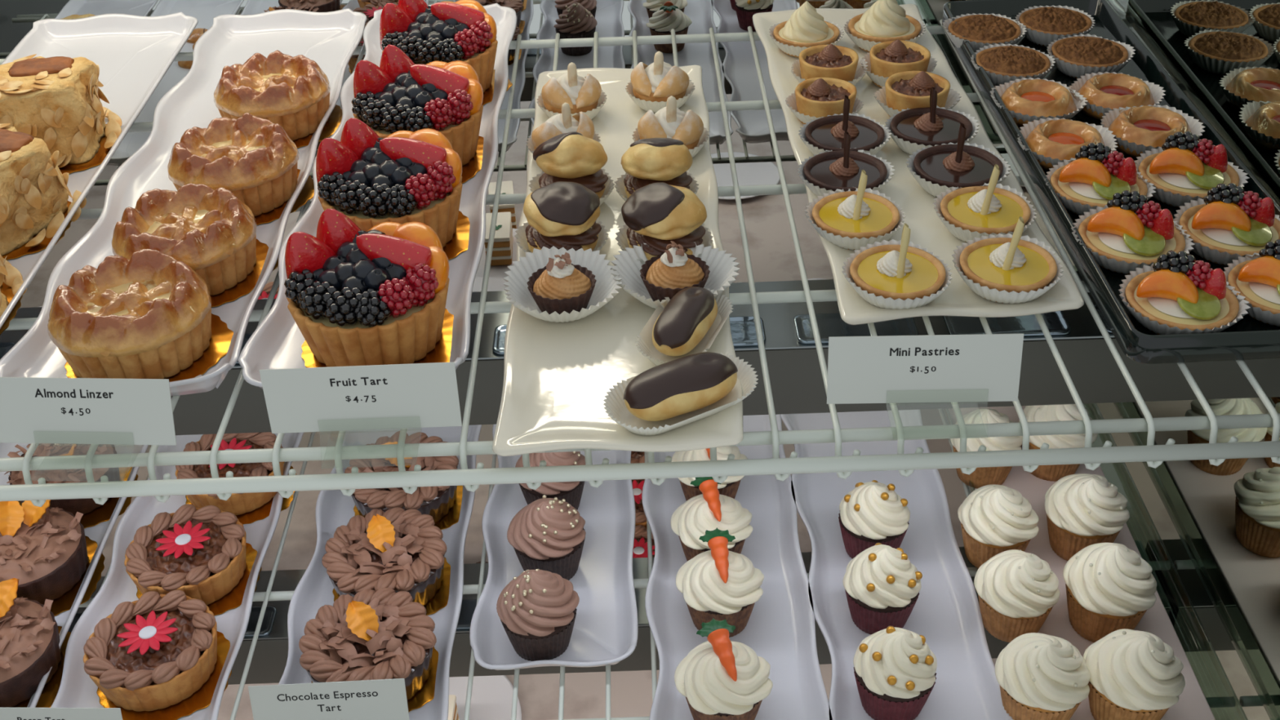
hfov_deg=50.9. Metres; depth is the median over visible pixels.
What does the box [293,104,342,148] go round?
cake board
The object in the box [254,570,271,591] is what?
light fixture
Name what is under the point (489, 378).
light fixture
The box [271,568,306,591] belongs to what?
light fixture
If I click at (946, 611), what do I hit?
serving tray
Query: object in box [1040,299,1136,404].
light fixture
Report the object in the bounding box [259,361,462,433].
price card
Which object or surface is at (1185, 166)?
tart
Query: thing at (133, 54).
serving tray
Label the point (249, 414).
light fixture
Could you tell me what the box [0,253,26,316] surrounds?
cake
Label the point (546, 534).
cupcake
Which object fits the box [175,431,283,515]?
tart
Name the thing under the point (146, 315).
pie
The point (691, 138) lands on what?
paper cup
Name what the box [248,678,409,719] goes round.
price card
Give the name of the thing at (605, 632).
serving tray
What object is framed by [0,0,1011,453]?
wall
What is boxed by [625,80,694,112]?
paper cup
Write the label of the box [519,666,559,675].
light fixture
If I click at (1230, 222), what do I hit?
tart
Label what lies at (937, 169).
tart
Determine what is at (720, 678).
cupcake
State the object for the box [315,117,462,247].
tart
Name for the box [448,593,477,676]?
light fixture
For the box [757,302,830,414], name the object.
light fixture
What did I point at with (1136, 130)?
tart
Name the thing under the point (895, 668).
cupcake
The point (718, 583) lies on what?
cupcake
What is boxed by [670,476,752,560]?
cupcake
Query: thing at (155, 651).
tart
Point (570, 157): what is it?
cream puff
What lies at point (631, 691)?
floor
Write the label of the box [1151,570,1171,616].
light fixture
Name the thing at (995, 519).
cupcake
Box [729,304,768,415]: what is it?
light fixture
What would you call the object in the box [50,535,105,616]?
cake board
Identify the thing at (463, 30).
tart
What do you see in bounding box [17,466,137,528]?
cake board
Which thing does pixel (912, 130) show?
tart
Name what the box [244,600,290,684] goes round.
light fixture
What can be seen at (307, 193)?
cake board
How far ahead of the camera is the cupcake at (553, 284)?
0.82 m
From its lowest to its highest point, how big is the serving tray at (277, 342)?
0.021 m
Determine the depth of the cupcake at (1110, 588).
0.99 m
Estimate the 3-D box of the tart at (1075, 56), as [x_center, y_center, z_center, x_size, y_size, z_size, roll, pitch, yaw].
[0.364,-0.247,1.089,0.069,0.023,0.066,-14,38,-16]
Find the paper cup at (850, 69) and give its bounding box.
[791,57,867,85]
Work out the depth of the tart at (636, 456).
1.70 m
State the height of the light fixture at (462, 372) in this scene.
0.087 m
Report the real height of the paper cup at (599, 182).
0.015 m
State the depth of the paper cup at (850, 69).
1.06 m
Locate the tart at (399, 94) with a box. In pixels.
[351,44,483,165]
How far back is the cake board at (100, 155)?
1.01 m
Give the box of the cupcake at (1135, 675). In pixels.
[1083,628,1185,719]
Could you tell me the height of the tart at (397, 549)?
0.058 m
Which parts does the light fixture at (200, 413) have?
embossed plate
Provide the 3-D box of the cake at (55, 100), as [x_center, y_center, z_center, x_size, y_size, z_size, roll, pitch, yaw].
[-0.459,-0.191,1.021,0.111,0.063,0.096,-11,37,-12]
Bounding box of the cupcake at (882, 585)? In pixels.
[843,542,922,634]
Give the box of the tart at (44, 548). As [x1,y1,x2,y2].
[0,499,88,604]
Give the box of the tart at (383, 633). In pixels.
[298,587,436,700]
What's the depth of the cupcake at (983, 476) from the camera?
1.14 m
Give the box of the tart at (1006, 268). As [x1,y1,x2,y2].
[951,216,1063,303]
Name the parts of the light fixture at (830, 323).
embossed plate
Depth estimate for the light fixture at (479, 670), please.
1.12 m
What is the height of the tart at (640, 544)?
0.041 m
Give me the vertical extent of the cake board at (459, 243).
0.001 m
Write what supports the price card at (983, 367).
on the card holder at (886, 391)
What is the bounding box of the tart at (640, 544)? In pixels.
[632,524,654,558]
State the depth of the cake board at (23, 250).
0.91 m
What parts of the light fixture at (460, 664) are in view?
embossed plate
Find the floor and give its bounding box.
[101,438,997,719]
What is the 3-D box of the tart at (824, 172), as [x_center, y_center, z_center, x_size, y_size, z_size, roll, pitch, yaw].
[0.142,-0.137,0.926,0.067,0.044,0.064,-9,37,-10]
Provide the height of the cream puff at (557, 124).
0.046 m
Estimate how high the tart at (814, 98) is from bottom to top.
0.032 m
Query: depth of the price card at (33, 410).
0.72 m
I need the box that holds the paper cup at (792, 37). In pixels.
[768,21,844,56]
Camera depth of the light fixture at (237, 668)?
1.11 m
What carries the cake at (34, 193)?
on the cake board at (23, 250)
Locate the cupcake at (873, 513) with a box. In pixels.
[838,480,910,559]
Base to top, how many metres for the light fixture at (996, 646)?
0.040 m
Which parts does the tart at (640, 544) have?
flower, fondant flower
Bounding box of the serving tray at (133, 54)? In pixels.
[0,12,198,328]
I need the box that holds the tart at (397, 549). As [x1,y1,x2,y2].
[321,506,447,605]
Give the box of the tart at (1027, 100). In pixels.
[990,77,1087,126]
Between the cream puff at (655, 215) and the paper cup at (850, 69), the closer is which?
the cream puff at (655, 215)
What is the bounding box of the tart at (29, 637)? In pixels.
[0,577,61,707]
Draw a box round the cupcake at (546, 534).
[506,494,586,580]
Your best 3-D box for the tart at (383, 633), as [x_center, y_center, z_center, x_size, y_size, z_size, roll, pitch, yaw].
[-0.201,0.210,0.998,0.101,0.059,0.098,-2,36,0]
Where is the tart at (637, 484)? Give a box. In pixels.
[631,479,646,528]
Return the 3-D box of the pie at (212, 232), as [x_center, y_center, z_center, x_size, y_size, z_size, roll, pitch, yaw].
[-0.293,-0.078,0.868,0.094,0.047,0.094,7,37,12]
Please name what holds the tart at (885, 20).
on the ceramic plate at (865, 88)
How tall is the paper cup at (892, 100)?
0.017 m
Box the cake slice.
[447,694,459,719]
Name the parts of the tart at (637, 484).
flower, fondant flower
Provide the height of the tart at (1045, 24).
0.023 m
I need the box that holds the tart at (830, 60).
[791,44,867,85]
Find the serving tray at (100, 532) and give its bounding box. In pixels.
[0,442,148,707]
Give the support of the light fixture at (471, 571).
attached to the wire shelf at (1225, 701)
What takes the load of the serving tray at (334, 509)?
on the wire shelf at (1225, 701)
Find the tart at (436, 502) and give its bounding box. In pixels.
[344,431,458,522]
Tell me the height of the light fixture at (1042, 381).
0.073 m
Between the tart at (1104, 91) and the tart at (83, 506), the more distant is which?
the tart at (83, 506)
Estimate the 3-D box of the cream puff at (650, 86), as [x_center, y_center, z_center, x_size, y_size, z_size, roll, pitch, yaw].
[0.016,-0.221,1.047,0.055,0.046,0.055,-19,39,-22]
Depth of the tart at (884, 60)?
1.06 m
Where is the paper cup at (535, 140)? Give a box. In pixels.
[525,131,600,153]
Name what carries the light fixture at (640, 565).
attached to the wire shelf at (1225, 701)
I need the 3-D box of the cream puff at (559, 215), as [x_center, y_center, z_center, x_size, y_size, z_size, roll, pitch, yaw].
[-0.051,-0.089,0.868,0.061,0.047,0.063,-2,36,0]
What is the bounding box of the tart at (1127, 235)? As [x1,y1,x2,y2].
[1071,190,1195,275]
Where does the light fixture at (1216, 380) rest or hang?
attached to the wire shelf at (1216, 454)
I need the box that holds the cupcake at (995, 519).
[957,484,1039,568]
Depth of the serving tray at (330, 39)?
1.02 m
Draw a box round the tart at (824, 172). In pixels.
[797,130,894,195]
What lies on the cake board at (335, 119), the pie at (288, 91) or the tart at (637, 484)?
the pie at (288, 91)
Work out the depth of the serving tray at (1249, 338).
0.91 m
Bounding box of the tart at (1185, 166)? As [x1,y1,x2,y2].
[1133,131,1248,207]
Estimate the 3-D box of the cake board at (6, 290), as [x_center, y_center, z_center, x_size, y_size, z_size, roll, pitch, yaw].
[-0.443,-0.028,0.848,0.110,0.001,0.105,17,40,24]
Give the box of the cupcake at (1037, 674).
[995,632,1090,719]
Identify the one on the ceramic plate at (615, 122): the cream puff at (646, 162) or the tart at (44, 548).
the cream puff at (646, 162)
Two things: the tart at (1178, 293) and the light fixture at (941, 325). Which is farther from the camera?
the light fixture at (941, 325)
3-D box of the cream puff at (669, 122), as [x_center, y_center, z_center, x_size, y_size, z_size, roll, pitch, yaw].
[0.022,-0.172,0.978,0.057,0.048,0.057,0,36,3]
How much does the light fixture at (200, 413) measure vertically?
0.059 m
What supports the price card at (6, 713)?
on the card holder
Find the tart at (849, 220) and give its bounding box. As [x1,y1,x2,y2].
[804,169,905,249]
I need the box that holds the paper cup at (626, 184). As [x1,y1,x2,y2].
[614,169,698,201]
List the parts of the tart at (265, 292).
fondant flower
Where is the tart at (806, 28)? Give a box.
[768,0,844,57]
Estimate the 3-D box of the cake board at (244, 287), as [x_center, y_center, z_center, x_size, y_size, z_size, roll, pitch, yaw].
[-0.286,-0.059,0.882,0.101,0.001,0.096,-10,37,-11]
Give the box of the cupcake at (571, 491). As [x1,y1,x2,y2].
[515,451,585,509]
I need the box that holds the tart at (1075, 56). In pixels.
[1046,33,1135,78]
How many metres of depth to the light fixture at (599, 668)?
1.12 m
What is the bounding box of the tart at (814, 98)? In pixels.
[785,77,864,124]
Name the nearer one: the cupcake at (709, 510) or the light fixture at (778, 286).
the light fixture at (778, 286)
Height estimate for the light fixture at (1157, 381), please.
0.088 m
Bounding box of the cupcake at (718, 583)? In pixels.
[675,527,764,637]
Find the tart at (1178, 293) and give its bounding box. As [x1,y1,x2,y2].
[1118,250,1250,334]
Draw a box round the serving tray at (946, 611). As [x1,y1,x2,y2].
[781,278,1013,719]
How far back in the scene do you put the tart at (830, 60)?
1.06 m
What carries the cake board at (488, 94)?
on the serving tray at (277, 342)
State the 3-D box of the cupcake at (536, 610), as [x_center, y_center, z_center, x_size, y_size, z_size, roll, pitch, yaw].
[-0.077,0.187,1.014,0.062,0.072,0.063,-2,36,0]
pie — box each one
[47,248,211,378]
[111,182,257,295]
[167,112,299,216]
[213,49,330,141]
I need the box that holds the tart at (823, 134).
[798,94,892,155]
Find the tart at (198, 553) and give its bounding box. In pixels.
[124,503,245,604]
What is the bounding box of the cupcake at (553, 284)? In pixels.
[502,246,622,322]
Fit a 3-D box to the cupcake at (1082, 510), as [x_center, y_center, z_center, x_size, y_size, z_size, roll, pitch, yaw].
[0.356,0.121,1.076,0.066,0.074,0.064,-14,38,-16]
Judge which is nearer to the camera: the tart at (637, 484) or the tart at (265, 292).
the tart at (265, 292)
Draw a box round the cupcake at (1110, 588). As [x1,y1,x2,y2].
[1062,542,1156,642]
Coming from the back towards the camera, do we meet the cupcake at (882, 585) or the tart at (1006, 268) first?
the cupcake at (882, 585)
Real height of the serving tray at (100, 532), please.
0.021 m
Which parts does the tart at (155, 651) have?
fondant flower, flower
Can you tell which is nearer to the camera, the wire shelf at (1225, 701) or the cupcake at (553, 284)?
the cupcake at (553, 284)
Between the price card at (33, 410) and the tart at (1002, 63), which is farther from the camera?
the tart at (1002, 63)
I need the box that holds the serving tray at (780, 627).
[641,281,832,719]
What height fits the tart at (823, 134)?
0.044 m
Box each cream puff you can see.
[514,181,608,253]
[525,102,600,153]
[528,131,614,205]
[536,62,607,119]
[614,137,698,201]
[615,182,713,262]
[625,51,694,112]
[631,95,709,157]
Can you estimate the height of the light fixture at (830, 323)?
0.052 m
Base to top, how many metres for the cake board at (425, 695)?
0.001 m
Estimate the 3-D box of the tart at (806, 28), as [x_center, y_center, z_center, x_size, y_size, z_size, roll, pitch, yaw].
[0.141,-0.281,1.126,0.063,0.043,0.063,-10,37,-10]
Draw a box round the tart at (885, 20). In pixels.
[844,0,925,52]
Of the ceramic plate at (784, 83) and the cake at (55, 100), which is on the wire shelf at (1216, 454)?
the ceramic plate at (784, 83)
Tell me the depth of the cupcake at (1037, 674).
0.92 m
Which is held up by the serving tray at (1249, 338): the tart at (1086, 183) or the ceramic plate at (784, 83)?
the tart at (1086, 183)
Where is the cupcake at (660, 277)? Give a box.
[610,240,740,309]
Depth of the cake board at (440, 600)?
1.08 m
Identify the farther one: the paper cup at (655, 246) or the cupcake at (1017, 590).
the cupcake at (1017, 590)
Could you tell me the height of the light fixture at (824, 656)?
0.055 m
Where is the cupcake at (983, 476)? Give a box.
[950,408,1022,488]
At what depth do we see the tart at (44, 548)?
1.08 m
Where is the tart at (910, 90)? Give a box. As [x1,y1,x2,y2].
[873,71,961,116]
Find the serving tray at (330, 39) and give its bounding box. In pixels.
[0,8,366,395]
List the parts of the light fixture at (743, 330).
embossed plate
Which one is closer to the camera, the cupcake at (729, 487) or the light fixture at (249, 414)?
the light fixture at (249, 414)
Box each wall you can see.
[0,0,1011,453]
[1010,0,1279,719]
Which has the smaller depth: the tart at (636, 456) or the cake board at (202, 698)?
the cake board at (202, 698)
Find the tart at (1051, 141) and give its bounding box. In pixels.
[1017,117,1117,170]
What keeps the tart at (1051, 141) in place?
on the serving tray at (1249, 338)
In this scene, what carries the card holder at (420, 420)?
on the wire shelf at (1216, 454)
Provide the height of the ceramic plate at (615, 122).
0.013 m
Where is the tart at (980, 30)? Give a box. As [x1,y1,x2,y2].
[942,13,1026,52]
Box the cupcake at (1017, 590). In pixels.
[973,549,1060,642]
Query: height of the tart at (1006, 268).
0.047 m
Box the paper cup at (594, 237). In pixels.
[514,217,608,253]
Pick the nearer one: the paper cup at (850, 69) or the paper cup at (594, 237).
the paper cup at (594, 237)
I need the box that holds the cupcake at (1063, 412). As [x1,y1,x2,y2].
[1018,404,1097,481]
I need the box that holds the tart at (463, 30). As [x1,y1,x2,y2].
[379,0,497,92]
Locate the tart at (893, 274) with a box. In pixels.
[841,222,952,309]
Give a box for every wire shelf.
[0,19,1279,506]
[79,408,1235,719]
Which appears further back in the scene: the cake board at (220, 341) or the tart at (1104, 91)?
the tart at (1104, 91)
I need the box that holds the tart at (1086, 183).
[1044,142,1156,215]
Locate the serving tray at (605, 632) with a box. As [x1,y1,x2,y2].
[469,424,638,670]
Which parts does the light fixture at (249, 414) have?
embossed plate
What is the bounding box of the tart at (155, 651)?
[83,590,217,711]
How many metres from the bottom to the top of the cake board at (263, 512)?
0.001 m
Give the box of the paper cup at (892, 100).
[873,86,961,116]
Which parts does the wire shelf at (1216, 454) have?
rail, rail, rail, rail, rail, rail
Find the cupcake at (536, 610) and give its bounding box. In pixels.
[496,568,579,661]
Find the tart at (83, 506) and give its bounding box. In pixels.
[4,443,119,515]
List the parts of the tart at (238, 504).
fondant flower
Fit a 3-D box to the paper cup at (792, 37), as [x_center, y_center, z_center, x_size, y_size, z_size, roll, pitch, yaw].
[0.141,-0.270,1.134,0.063,0.015,0.063,-2,36,0]
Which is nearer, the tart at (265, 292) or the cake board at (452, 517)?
the cake board at (452, 517)
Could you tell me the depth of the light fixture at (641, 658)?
1.12 m
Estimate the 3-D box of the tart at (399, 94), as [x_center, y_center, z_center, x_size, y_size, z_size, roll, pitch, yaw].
[-0.163,-0.185,0.983,0.096,0.077,0.095,10,38,16]
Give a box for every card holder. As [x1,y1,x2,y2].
[320,419,422,465]
[885,391,987,439]
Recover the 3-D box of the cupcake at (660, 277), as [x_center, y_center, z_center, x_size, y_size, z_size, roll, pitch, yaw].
[0.021,-0.056,0.826,0.075,0.038,0.078,-28,43,-31]
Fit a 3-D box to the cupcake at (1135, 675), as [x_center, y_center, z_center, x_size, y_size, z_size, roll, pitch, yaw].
[0.344,0.221,0.938,0.066,0.075,0.067,-21,40,-24]
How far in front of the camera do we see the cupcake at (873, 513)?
1.07 m
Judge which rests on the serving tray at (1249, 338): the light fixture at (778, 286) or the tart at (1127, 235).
the tart at (1127, 235)
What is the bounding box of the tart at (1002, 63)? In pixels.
[970,43,1055,86]
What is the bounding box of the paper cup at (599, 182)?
[528,168,614,205]
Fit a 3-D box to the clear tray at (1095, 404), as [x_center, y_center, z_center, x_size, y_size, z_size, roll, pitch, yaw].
[0.352,0.095,1.175,0.139,0.015,0.632,-2,36,0]
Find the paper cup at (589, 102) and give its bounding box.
[536,89,607,119]
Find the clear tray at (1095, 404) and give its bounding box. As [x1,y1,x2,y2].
[942,403,1248,719]
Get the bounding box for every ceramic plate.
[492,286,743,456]
[576,67,647,269]
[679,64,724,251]
[752,8,813,168]
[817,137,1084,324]
[854,73,889,127]
[898,4,1005,160]
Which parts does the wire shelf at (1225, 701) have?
rail, rail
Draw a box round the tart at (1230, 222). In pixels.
[1173,182,1279,266]
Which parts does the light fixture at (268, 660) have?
embossed plate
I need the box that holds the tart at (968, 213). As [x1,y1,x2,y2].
[933,164,1036,242]
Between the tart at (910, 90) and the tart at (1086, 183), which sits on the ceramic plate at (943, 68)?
the tart at (910, 90)
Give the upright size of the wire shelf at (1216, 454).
0.028 m
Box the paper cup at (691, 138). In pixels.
[631,127,709,157]
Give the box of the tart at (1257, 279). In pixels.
[1223,239,1279,326]
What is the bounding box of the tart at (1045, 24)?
[1015,4,1095,46]
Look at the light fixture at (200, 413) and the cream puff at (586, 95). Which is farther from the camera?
the cream puff at (586, 95)
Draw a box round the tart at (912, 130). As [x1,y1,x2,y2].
[884,86,979,155]
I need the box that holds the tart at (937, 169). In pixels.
[905,123,1011,196]
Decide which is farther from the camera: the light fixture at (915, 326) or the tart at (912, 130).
the tart at (912, 130)
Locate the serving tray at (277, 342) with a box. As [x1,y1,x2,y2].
[237,3,516,389]
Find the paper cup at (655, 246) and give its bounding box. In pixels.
[615,223,713,262]
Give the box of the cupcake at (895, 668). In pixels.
[853,626,937,719]
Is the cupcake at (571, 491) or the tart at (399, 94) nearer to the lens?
the tart at (399, 94)
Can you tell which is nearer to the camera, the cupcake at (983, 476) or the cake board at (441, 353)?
the cake board at (441, 353)
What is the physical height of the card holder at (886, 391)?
0.022 m
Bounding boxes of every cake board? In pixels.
[0,282,22,335]
[1,200,71,259]
[9,626,71,707]
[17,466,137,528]
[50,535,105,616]
[57,124,111,173]
[64,313,233,382]
[96,631,231,719]
[136,542,262,615]
[185,462,296,524]
[210,239,279,306]
[254,168,314,225]
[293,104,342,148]
[301,308,453,368]
[311,645,438,712]
[332,557,450,615]
[353,485,462,529]
[442,210,470,260]
[461,136,484,183]
[481,69,512,105]
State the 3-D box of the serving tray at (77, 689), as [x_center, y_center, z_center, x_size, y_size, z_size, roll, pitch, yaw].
[-0.376,0.116,1.179,0.136,0.021,0.594,-2,36,0]
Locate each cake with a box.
[0,53,121,168]
[0,123,86,255]
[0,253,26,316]
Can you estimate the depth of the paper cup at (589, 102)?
1.02 m
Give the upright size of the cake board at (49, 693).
0.001 m
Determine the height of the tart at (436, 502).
0.058 m
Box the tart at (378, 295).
[284,208,449,367]
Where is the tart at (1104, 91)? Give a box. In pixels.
[1068,71,1165,119]
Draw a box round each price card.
[0,377,176,445]
[0,707,122,719]
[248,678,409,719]
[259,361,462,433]
[826,333,1023,404]
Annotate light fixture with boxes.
[173,360,241,435]
[224,379,271,433]
[227,601,262,684]
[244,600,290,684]
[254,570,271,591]
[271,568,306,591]
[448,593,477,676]
[455,313,478,423]
[463,563,480,584]
[468,312,509,425]
[473,660,514,675]
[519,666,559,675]
[564,666,605,673]
[610,587,651,671]
[632,557,648,578]
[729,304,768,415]
[754,280,804,292]
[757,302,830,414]
[812,301,871,368]
[814,618,831,664]
[873,316,928,336]
[928,315,985,334]
[983,625,1009,658]
[986,314,1075,405]
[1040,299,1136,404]
[1087,292,1198,401]
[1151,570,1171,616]
[1184,360,1258,399]
[1244,358,1279,397]
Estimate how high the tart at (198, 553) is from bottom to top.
0.040 m
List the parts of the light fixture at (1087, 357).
embossed plate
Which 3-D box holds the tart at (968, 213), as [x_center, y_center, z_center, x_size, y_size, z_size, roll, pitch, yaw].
[0.226,-0.106,0.877,0.067,0.047,0.069,6,37,11]
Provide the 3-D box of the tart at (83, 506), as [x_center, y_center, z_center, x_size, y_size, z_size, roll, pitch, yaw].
[-0.505,0.091,1.177,0.090,0.060,0.091,10,38,17]
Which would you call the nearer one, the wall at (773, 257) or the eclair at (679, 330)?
the eclair at (679, 330)
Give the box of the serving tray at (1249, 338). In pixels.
[942,0,1279,364]
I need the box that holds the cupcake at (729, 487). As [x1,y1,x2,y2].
[671,445,747,500]
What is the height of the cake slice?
0.052 m
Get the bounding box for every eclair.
[603,351,758,435]
[635,286,733,365]
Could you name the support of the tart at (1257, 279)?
on the serving tray at (1249, 338)
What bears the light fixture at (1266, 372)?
attached to the wire shelf at (1216, 454)
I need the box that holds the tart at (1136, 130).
[1100,104,1205,157]
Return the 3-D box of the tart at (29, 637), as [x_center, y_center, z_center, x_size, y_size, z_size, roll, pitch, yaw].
[-0.487,0.212,1.008,0.094,0.062,0.095,17,40,24]
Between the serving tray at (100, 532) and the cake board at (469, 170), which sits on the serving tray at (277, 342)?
the cake board at (469, 170)
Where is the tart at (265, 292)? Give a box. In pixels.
[257,281,279,299]
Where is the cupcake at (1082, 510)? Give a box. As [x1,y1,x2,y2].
[1044,473,1129,560]
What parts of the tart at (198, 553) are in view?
flower, fondant flower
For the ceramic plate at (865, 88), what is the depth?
1.05 m
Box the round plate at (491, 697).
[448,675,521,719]
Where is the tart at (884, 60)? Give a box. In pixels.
[861,40,937,88]
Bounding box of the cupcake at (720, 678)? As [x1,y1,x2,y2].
[674,617,773,719]
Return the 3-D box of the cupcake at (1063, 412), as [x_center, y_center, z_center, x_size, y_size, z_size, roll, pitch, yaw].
[0.359,0.062,1.158,0.066,0.074,0.064,10,38,16]
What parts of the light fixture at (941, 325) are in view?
embossed plate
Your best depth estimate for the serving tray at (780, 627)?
1.06 m
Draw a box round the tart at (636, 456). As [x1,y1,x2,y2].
[631,451,644,463]
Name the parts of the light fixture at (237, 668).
embossed plate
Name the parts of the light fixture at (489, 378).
embossed plate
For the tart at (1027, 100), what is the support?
on the serving tray at (1249, 338)
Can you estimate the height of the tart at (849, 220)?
0.046 m
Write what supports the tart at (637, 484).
on the floor
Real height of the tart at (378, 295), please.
0.077 m
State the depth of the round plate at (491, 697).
1.42 m
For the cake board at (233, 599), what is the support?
on the serving tray at (77, 689)
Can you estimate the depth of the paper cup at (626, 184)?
0.92 m
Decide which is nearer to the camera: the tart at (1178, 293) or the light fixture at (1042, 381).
the tart at (1178, 293)
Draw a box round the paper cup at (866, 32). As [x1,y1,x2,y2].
[844,15,925,51]
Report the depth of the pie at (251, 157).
0.93 m
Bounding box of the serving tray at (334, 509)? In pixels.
[278,290,482,719]
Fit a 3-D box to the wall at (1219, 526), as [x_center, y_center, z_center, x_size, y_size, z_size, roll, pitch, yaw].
[0.429,-0.067,1.036,0.006,1.120,0.980,-2,36,0]
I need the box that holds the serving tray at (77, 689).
[50,432,303,719]

